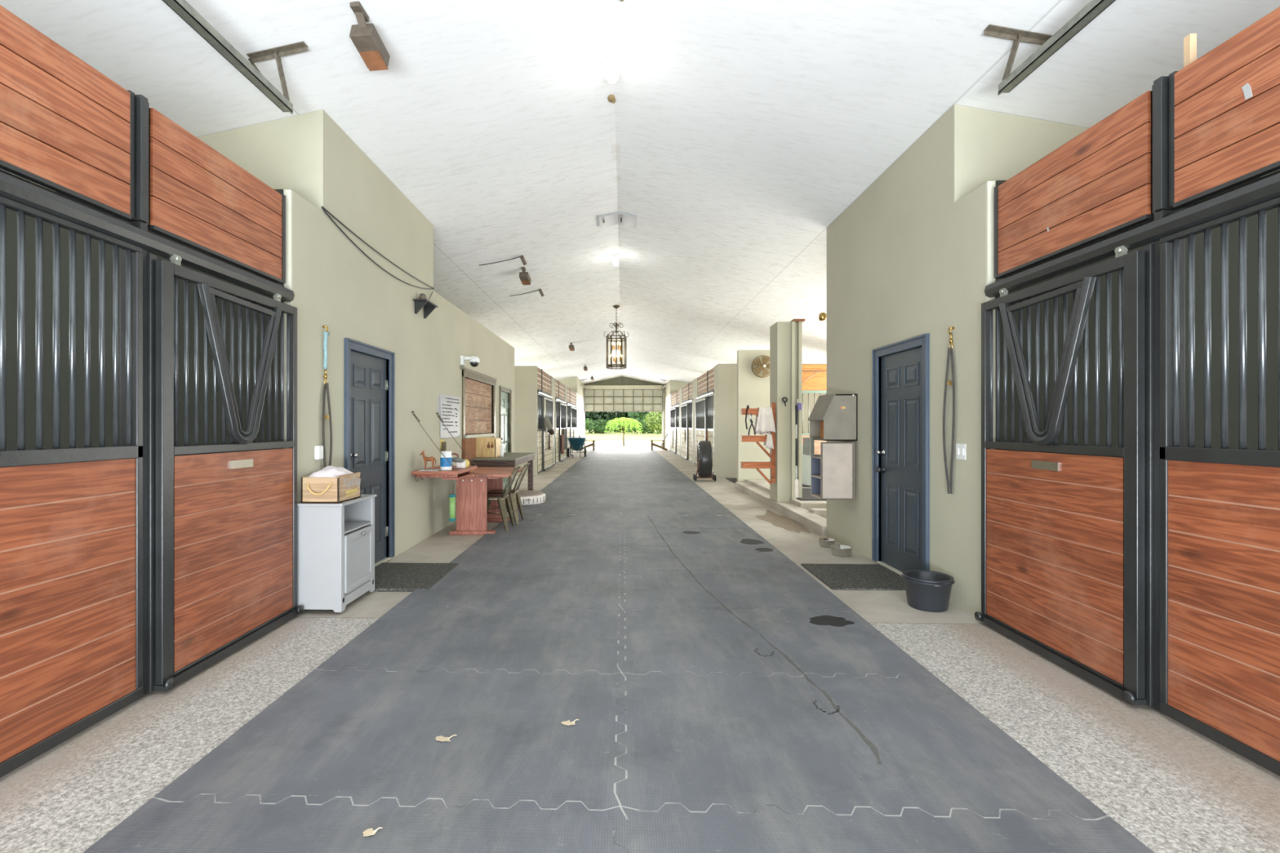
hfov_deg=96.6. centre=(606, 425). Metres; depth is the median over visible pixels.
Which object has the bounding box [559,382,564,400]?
transom panel
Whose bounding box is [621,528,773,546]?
rubber mat
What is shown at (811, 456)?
shelf
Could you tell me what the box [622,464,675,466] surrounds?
rubber mat
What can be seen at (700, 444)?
grille
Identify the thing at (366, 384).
door
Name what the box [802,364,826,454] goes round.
panel
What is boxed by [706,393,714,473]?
panel
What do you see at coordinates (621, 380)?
wall
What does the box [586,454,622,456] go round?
rubber mat
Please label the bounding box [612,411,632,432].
tree
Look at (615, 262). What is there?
light bulb
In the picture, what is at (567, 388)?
transom panel
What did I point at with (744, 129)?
ceiling
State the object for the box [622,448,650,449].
rubber mat
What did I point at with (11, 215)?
wall
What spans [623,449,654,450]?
rubber mat
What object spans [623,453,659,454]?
rubber mat
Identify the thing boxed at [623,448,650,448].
rubber mat
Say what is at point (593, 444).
chair
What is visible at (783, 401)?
bit
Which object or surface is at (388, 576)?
door mat
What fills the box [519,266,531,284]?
ceiling box
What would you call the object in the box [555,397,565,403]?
door track
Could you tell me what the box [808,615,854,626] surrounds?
wet patch
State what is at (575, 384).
wall
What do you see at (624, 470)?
rubber mat
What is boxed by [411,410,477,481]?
shelf
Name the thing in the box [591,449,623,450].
rubber mat
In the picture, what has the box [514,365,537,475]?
wall
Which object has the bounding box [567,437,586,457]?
wheelbarrow
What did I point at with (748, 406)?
halter
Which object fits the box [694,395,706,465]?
door
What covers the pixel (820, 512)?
trim
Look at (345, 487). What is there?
crate
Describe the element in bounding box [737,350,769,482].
wall
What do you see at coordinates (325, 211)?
cable
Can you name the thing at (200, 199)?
transom panel
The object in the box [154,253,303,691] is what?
door
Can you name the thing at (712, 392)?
door track
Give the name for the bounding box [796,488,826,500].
mat
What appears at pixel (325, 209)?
cable
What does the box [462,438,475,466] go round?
wooden board
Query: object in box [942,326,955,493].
lead rope
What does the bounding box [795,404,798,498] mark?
push broom
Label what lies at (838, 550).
bowl
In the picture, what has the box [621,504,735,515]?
rubber mat
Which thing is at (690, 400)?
door track
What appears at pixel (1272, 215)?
wall
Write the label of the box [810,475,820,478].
shelf
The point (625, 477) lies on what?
rubber mat
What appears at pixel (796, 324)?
post
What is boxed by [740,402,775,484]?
rack
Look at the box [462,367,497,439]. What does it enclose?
window
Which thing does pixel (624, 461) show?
rubber mat
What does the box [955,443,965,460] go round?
light switch
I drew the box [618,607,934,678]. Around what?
rubber mat
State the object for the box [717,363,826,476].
wall
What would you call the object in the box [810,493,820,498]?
shelf
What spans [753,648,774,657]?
print
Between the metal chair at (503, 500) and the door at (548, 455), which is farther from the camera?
the door at (548, 455)
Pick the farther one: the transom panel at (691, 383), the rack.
the transom panel at (691, 383)
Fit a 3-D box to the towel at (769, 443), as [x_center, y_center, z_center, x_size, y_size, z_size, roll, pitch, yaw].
[2.716,0.281,9.576,0.136,0.242,0.209,0,0,2]
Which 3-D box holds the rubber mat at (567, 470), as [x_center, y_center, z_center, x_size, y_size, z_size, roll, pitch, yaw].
[-0.369,1.370,16.994,1.738,0.002,1.141,0,0,2]
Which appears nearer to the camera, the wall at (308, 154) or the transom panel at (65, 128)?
the transom panel at (65, 128)
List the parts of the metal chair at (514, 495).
leg, seat, leg, leg, frame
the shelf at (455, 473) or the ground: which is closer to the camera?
the shelf at (455, 473)
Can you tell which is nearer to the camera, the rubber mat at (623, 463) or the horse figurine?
the horse figurine
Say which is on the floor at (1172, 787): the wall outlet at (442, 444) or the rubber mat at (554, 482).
the rubber mat at (554, 482)
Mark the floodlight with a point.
(428, 307)
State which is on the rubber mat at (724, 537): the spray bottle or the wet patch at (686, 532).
the wet patch at (686, 532)
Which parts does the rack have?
arm, arm, arm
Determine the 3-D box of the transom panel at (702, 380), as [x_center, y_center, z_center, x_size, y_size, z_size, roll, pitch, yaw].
[3.123,-1.330,18.595,0.042,0.630,2.305,0,0,2]
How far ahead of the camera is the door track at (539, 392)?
17.36 m
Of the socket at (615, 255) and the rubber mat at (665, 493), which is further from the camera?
the rubber mat at (665, 493)
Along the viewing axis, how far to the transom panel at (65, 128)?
2.46 m
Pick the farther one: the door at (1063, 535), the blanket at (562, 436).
the blanket at (562, 436)
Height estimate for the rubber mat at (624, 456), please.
0.002 m
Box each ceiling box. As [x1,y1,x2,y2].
[349,0,390,71]
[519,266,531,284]
[568,342,574,351]
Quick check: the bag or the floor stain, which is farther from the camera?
the floor stain
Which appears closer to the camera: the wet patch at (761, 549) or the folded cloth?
the folded cloth
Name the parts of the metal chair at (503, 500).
seat, leg, leg, frame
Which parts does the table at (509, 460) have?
leg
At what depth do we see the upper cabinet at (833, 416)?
6.20 m
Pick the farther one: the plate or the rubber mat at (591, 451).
the rubber mat at (591, 451)
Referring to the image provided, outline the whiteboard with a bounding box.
[440,393,460,438]
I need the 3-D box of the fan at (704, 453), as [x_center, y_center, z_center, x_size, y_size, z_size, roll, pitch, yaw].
[2.444,0.888,14.235,0.516,1.000,0.924,0,0,2]
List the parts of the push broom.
handle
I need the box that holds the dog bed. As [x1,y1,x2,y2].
[510,489,546,506]
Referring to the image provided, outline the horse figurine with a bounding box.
[420,449,436,469]
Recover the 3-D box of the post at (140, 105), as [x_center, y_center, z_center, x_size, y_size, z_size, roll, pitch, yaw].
[-2.395,-0.145,2.883,0.125,3.030,0.135,0,0,2]
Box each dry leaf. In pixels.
[362,827,382,836]
[435,734,457,742]
[560,719,578,725]
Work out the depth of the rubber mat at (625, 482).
13.51 m
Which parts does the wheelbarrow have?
axle frame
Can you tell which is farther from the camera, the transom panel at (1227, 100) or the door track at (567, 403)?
the door track at (567, 403)
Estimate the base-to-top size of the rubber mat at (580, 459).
0.002 m
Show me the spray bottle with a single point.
(501, 446)
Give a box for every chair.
[487,462,529,524]
[487,465,520,531]
[578,434,595,450]
[649,432,667,450]
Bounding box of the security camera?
[460,355,479,369]
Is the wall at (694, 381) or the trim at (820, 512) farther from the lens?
the wall at (694, 381)
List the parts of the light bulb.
bulb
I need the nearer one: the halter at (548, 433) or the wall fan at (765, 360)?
the wall fan at (765, 360)
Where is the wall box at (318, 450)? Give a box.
[314,445,323,459]
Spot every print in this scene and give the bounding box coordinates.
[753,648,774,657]
[812,700,840,715]
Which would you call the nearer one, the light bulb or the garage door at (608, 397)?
the light bulb
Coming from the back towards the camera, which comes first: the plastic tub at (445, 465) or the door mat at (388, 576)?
the plastic tub at (445, 465)
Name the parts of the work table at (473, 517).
leg, leg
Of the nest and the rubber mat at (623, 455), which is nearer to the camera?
the nest
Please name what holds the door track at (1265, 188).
attached to the panel at (1220, 508)
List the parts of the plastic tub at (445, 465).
lid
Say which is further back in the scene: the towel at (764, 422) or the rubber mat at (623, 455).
the rubber mat at (623, 455)
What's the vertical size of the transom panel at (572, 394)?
0.630 m
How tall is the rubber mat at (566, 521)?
0.002 m
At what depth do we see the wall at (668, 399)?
32.40 m
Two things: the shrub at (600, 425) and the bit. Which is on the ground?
the shrub at (600, 425)
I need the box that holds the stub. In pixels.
[1183,33,1196,67]
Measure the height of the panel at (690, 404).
2.262 m
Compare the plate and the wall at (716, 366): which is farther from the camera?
the wall at (716, 366)
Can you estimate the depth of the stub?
2.62 m
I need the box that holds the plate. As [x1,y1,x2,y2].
[598,211,636,227]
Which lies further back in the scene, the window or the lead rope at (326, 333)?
the window
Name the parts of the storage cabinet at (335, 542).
door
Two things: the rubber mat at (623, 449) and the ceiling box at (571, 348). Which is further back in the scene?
the rubber mat at (623, 449)
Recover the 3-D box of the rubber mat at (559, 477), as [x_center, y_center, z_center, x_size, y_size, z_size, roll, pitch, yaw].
[-0.433,1.370,14.783,1.738,0.002,1.141,0,0,2]
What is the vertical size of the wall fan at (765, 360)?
0.494 m
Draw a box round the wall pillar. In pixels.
[769,321,791,502]
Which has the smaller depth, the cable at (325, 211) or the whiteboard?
the cable at (325, 211)
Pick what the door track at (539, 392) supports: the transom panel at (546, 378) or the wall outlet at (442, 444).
the transom panel at (546, 378)
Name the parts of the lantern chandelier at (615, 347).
glass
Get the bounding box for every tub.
[440,451,452,471]
[568,439,586,450]
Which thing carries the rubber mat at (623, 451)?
on the floor at (1172, 787)
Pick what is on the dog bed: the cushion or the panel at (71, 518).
the cushion
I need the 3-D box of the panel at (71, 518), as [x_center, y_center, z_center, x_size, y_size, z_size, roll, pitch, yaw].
[-2.385,0.239,1.842,0.045,2.262,2.045,0,0,2]
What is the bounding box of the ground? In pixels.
[585,429,662,445]
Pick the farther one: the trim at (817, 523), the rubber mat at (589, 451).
the rubber mat at (589, 451)
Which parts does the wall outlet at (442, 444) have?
plate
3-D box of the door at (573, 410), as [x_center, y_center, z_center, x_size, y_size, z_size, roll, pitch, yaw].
[-1.572,0.230,27.380,0.090,2.280,3.255,0,0,2]
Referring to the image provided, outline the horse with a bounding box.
[544,415,554,435]
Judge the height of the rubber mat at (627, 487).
0.002 m
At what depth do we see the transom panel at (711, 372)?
16.62 m
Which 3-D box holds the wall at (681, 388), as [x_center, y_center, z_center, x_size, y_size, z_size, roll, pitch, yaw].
[3.437,-0.130,25.361,0.300,3.040,1.100,0,0,2]
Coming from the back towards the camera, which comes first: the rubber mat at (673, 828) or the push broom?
the push broom
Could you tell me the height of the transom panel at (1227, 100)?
0.625 m
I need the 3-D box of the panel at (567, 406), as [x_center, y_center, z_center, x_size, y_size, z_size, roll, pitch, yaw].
[-1.702,0.239,25.060,0.045,2.262,1.300,0,0,2]
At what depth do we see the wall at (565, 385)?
23.89 m
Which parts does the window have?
sill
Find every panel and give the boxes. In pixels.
[0,4,131,219]
[0,195,142,777]
[147,107,285,284]
[537,367,542,391]
[537,393,542,474]
[542,370,551,395]
[555,379,558,398]
[555,400,559,463]
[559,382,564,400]
[566,386,569,402]
[566,404,569,457]
[569,389,576,404]
[671,391,676,406]
[676,390,679,404]
[676,405,679,454]
[682,384,688,401]
[688,381,692,399]
[688,401,692,462]
[697,372,707,395]
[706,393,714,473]
[707,367,714,391]
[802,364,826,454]
[994,90,1153,278]
[1159,196,1279,776]
[1173,6,1279,207]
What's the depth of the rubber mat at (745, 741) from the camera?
2.40 m
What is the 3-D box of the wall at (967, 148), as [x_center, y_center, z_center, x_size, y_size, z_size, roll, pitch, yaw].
[4.593,-2.092,5.709,3.750,0.765,2.760,0,0,2]
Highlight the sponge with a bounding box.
[465,459,469,467]
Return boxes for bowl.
[818,537,835,547]
[830,544,852,557]
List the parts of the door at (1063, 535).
name plate, rail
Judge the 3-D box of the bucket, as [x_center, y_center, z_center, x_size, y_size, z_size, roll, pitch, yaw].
[2.452,1.269,4.351,0.356,0.240,0.356,0,0,2]
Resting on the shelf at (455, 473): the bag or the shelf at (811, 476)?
the bag
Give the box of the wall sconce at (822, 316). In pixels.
[818,312,826,320]
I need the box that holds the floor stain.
[755,509,810,533]
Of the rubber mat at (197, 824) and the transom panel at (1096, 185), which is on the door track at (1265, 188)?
the transom panel at (1096, 185)
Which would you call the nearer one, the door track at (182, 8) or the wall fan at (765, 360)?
the door track at (182, 8)
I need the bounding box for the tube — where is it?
[448,484,455,521]
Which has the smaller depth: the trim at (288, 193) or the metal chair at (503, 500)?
the trim at (288, 193)
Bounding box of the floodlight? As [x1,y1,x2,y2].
[413,293,438,318]
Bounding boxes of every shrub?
[585,417,594,431]
[585,418,622,433]
[622,417,655,433]
[643,411,662,435]
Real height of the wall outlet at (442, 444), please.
0.150 m
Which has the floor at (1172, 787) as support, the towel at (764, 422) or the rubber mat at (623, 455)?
the rubber mat at (623, 455)
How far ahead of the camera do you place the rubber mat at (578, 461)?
21.38 m
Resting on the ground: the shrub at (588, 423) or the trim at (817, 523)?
the shrub at (588, 423)
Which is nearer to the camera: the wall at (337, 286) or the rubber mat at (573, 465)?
the wall at (337, 286)
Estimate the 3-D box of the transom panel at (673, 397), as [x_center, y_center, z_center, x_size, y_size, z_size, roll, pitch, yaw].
[3.423,-1.330,28.915,0.042,0.630,2.955,0,0,2]
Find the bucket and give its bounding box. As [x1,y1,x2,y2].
[901,569,955,612]
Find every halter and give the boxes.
[548,433,550,449]
[745,404,755,435]
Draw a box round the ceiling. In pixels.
[0,0,1279,384]
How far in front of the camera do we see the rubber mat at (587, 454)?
26.78 m
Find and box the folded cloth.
[307,466,352,477]
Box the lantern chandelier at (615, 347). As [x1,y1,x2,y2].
[604,305,628,368]
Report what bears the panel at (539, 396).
on the floor at (1172, 787)
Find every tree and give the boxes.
[585,404,616,433]
[604,417,643,445]
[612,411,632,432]
[627,411,662,433]
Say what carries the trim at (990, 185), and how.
attached to the wall at (1272, 215)
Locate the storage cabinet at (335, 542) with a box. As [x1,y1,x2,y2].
[297,494,376,612]
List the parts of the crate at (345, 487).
handle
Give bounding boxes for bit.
[782,396,787,406]
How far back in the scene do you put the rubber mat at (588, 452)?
27.96 m
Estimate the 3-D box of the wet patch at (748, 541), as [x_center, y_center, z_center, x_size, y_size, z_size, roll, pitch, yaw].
[1.692,1.369,6.688,0.274,0.001,0.342,0,0,2]
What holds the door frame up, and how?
attached to the wall at (621, 380)
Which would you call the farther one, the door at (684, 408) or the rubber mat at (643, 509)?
the door at (684, 408)
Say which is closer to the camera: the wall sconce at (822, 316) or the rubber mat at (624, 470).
the wall sconce at (822, 316)
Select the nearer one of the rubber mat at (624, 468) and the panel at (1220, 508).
the panel at (1220, 508)
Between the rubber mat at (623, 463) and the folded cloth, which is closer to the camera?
the folded cloth
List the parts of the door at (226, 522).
rail, name plate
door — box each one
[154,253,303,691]
[344,337,395,566]
[498,386,511,489]
[542,395,554,471]
[559,400,567,462]
[570,404,577,455]
[583,385,662,446]
[669,406,676,453]
[680,402,688,459]
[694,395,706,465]
[871,333,929,575]
[974,245,1146,705]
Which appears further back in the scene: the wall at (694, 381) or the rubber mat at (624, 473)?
the wall at (694, 381)
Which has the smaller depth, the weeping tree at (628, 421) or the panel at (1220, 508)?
the panel at (1220, 508)
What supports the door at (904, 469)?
in the wall at (932, 280)
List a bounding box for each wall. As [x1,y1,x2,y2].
[5,189,283,456]
[21,109,433,290]
[293,191,514,560]
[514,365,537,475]
[544,376,555,464]
[559,376,584,397]
[559,385,566,404]
[573,392,584,451]
[584,376,665,388]
[665,380,688,397]
[665,393,676,451]
[679,387,686,455]
[692,377,705,463]
[714,364,717,475]
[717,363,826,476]
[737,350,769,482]
[826,104,1278,288]
[826,182,986,616]
[995,177,1278,457]
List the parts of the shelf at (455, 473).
chain, chain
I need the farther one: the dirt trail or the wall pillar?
the wall pillar
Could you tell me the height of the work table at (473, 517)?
0.769 m
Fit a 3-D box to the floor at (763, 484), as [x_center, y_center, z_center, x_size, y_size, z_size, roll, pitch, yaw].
[4.288,1.300,10.725,2.450,0.180,3.890,0,0,2]
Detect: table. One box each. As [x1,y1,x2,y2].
[448,466,525,535]
[471,452,535,490]
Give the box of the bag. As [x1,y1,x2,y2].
[451,453,466,469]
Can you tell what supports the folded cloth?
in the crate at (345, 487)
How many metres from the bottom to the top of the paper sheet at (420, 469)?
0.010 m
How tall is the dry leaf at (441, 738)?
0.010 m
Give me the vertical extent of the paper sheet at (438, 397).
0.220 m
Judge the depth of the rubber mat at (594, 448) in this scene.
33.33 m
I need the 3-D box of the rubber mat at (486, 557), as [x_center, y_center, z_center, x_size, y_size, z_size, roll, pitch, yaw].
[-0.689,1.370,5.939,1.738,0.002,1.141,0,0,2]
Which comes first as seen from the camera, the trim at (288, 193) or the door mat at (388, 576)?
the trim at (288, 193)
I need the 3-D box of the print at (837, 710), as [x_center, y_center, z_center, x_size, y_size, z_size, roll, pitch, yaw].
[1.056,1.369,2.751,0.130,0.001,0.114,0,0,30]
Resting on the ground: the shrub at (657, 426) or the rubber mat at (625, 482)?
the shrub at (657, 426)
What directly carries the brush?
hanging from the post at (796, 324)
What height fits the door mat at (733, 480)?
0.015 m
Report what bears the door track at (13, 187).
attached to the panel at (71, 518)
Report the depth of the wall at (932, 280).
4.66 m
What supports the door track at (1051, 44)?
hanging from the ceiling
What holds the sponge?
on the shelf at (455, 473)
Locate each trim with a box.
[283,189,293,448]
[735,482,826,535]
[808,508,826,519]
[986,181,995,448]
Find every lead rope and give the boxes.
[321,325,332,467]
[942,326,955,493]
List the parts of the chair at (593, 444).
rail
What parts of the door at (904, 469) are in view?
handle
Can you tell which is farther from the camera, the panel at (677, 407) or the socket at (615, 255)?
the panel at (677, 407)
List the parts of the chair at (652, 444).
rail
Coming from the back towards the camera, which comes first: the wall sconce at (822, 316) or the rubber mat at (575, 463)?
the rubber mat at (575, 463)
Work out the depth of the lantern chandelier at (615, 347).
14.04 m
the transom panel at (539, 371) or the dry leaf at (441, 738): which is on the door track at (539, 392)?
the transom panel at (539, 371)
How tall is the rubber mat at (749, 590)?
0.002 m
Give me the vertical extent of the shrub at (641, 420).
2.765 m
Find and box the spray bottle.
[499,442,503,457]
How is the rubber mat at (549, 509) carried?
on the floor at (1172, 787)
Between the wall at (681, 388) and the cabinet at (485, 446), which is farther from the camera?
the wall at (681, 388)
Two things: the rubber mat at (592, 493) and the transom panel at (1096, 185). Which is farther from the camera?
the rubber mat at (592, 493)
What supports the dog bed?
on the rubber mat at (589, 500)
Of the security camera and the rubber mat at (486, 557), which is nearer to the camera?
the rubber mat at (486, 557)
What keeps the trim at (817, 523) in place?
attached to the wall at (932, 280)
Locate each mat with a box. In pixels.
[83,795,625,852]
[154,667,625,809]
[315,605,624,674]
[367,562,458,591]
[395,568,624,608]
[448,544,624,571]
[473,527,623,546]
[494,514,623,528]
[512,504,623,515]
[538,496,623,505]
[540,489,623,497]
[542,484,623,490]
[549,480,623,484]
[554,475,623,479]
[560,472,623,475]
[564,469,623,472]
[568,466,623,469]
[571,464,623,466]
[573,462,622,464]
[576,460,623,462]
[579,458,623,460]
[581,457,623,458]
[583,456,623,457]
[586,453,623,454]
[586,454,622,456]
[587,452,623,453]
[589,451,622,452]
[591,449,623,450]
[591,450,623,451]
[594,448,622,449]
[594,448,623,448]
[614,804,1154,852]
[616,671,1106,819]
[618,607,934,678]
[619,569,853,611]
[620,545,805,572]
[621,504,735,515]
[621,515,751,528]
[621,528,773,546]
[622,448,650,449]
[622,451,656,452]
[622,452,658,453]
[622,454,661,456]
[622,460,669,462]
[622,462,671,464]
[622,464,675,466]
[622,466,678,470]
[622,469,681,472]
[622,472,685,475]
[622,475,690,479]
[622,480,697,484]
[622,484,704,490]
[622,489,711,497]
[622,496,722,505]
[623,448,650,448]
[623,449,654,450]
[623,450,655,451]
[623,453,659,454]
[623,456,662,457]
[623,457,664,458]
[623,458,666,460]
[725,478,737,483]
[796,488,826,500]
[800,564,905,590]
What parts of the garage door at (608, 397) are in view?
guide rail, guide rail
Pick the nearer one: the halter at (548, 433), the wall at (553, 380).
the halter at (548, 433)
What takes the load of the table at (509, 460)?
on the floor at (1172, 787)
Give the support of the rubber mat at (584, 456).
on the floor at (1172, 787)
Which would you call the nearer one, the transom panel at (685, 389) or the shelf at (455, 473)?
the shelf at (455, 473)
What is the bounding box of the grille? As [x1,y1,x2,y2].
[697,441,702,476]
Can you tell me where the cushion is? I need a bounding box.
[519,489,543,497]
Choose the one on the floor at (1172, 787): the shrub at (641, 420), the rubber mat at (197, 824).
the rubber mat at (197, 824)
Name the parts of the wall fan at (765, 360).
blade, blade, blade, blade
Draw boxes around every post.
[114,89,156,695]
[540,368,542,471]
[568,402,570,455]
[790,319,804,498]
[1142,71,1188,710]
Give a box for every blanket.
[561,435,564,453]
[563,428,566,449]
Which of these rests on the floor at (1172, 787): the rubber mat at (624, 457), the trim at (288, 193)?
the rubber mat at (624, 457)
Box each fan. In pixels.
[693,440,715,480]
[751,355,769,377]
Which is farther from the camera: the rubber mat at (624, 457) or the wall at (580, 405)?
the wall at (580, 405)
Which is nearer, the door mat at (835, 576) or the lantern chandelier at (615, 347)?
the door mat at (835, 576)
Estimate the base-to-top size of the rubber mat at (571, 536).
0.002 m
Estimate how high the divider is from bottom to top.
1.113 m
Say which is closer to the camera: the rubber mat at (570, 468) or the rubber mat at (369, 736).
the rubber mat at (369, 736)
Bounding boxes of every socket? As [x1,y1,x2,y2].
[613,253,618,258]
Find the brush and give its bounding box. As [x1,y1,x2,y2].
[796,399,801,409]
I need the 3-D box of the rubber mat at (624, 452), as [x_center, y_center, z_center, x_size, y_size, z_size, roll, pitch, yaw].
[1.649,1.370,28.000,1.728,0.002,1.141,0,0,2]
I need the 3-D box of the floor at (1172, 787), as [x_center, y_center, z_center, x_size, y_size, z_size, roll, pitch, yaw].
[0.455,1.470,15.693,12.600,0.199,46.600,0,0,2]
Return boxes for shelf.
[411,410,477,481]
[810,455,820,458]
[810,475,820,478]
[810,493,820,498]
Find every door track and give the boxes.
[0,168,294,302]
[162,0,307,114]
[537,389,552,398]
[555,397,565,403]
[566,401,576,407]
[681,398,692,404]
[696,390,714,399]
[983,0,1115,95]
[984,169,1279,297]
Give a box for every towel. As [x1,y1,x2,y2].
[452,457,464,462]
[753,407,775,435]
[763,434,773,448]
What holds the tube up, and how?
hanging from the work table at (473, 517)
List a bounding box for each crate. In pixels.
[301,471,361,503]
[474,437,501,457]
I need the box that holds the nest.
[607,93,615,102]
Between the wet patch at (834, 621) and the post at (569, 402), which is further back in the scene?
the post at (569, 402)
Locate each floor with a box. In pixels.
[0,445,1279,852]
[746,479,826,511]
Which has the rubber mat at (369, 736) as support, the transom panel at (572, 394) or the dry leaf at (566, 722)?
the dry leaf at (566, 722)
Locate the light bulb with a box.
[613,253,618,266]
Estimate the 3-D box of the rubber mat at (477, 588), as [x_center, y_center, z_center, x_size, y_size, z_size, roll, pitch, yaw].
[-0.721,1.370,4.833,1.738,0.002,1.141,0,0,2]
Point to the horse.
(548, 426)
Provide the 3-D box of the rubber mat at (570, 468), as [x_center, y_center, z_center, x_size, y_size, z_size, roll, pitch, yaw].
[-0.337,1.370,18.099,1.738,0.002,1.141,0,0,2]
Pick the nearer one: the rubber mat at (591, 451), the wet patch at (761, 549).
the wet patch at (761, 549)
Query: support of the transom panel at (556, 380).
on the door track at (556, 398)
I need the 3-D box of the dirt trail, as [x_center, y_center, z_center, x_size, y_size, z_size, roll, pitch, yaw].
[0.823,1.369,5.437,0.154,0.001,6.312,0,0,-5]
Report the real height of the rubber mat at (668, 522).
0.002 m
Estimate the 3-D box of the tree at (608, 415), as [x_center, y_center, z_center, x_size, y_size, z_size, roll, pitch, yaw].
[-1.847,-3.303,99.983,8.527,10.580,8.406,0,0,2]
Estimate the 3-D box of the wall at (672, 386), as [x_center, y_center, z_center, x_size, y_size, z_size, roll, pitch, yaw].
[5.383,-2.078,32.958,3.750,0.795,3.800,0,0,2]
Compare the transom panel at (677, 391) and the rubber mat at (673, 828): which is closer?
the rubber mat at (673, 828)
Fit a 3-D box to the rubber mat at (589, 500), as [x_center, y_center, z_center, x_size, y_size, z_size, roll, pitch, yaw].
[-0.561,1.370,10.361,1.738,0.002,1.141,0,0,2]
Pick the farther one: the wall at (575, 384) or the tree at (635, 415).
the tree at (635, 415)
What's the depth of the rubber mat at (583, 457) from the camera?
23.48 m
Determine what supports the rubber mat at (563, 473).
on the floor at (1172, 787)
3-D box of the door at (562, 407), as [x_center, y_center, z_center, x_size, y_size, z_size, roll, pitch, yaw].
[-1.715,0.230,22.452,0.090,2.280,2.255,0,0,2]
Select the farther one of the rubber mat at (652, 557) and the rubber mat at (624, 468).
the rubber mat at (624, 468)
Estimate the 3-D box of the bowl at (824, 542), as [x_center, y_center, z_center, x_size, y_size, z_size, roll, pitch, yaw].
[2.520,1.347,6.510,0.187,0.083,0.187,0,0,2]
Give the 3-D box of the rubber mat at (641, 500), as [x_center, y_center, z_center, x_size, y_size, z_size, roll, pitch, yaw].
[1.136,1.370,10.311,1.728,0.002,1.141,0,0,2]
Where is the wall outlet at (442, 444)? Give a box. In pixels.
[440,439,445,450]
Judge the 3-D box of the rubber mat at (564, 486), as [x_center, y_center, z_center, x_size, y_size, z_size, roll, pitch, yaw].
[-0.497,1.370,12.572,1.738,0.002,1.141,0,0,2]
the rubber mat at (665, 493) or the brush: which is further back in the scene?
the rubber mat at (665, 493)
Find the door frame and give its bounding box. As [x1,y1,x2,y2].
[662,387,665,448]
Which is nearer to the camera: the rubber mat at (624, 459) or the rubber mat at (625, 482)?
the rubber mat at (625, 482)
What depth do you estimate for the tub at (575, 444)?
24.30 m
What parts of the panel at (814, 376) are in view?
tie rod, frame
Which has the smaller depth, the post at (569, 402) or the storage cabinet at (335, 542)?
the storage cabinet at (335, 542)
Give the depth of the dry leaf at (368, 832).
1.91 m
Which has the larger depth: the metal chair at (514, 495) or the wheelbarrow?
the wheelbarrow
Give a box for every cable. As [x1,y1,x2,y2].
[321,205,433,288]
[321,207,433,289]
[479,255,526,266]
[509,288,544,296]
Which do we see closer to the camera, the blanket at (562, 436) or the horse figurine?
the horse figurine
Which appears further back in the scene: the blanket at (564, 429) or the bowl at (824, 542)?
the blanket at (564, 429)
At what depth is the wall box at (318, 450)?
4.43 m
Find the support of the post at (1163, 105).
on the floor at (1172, 787)
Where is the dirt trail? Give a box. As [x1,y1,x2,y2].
[647,515,882,764]
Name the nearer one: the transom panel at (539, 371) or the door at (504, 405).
the door at (504, 405)
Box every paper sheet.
[417,469,440,471]
[437,396,439,413]
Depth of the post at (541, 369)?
16.93 m
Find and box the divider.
[802,444,810,487]
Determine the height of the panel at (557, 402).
2.262 m
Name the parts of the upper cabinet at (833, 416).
lid, panel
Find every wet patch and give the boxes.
[681,531,700,533]
[740,538,764,544]
[755,547,773,551]
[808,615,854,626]
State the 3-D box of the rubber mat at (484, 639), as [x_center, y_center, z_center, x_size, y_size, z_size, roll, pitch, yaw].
[-0.753,1.370,3.727,1.738,0.002,1.141,0,0,2]
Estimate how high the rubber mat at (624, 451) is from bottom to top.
0.002 m
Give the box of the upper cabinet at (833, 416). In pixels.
[803,393,857,499]
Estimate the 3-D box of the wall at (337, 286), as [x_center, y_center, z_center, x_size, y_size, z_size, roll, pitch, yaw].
[-2.238,-0.160,8.383,0.140,3.100,8.470,0,0,2]

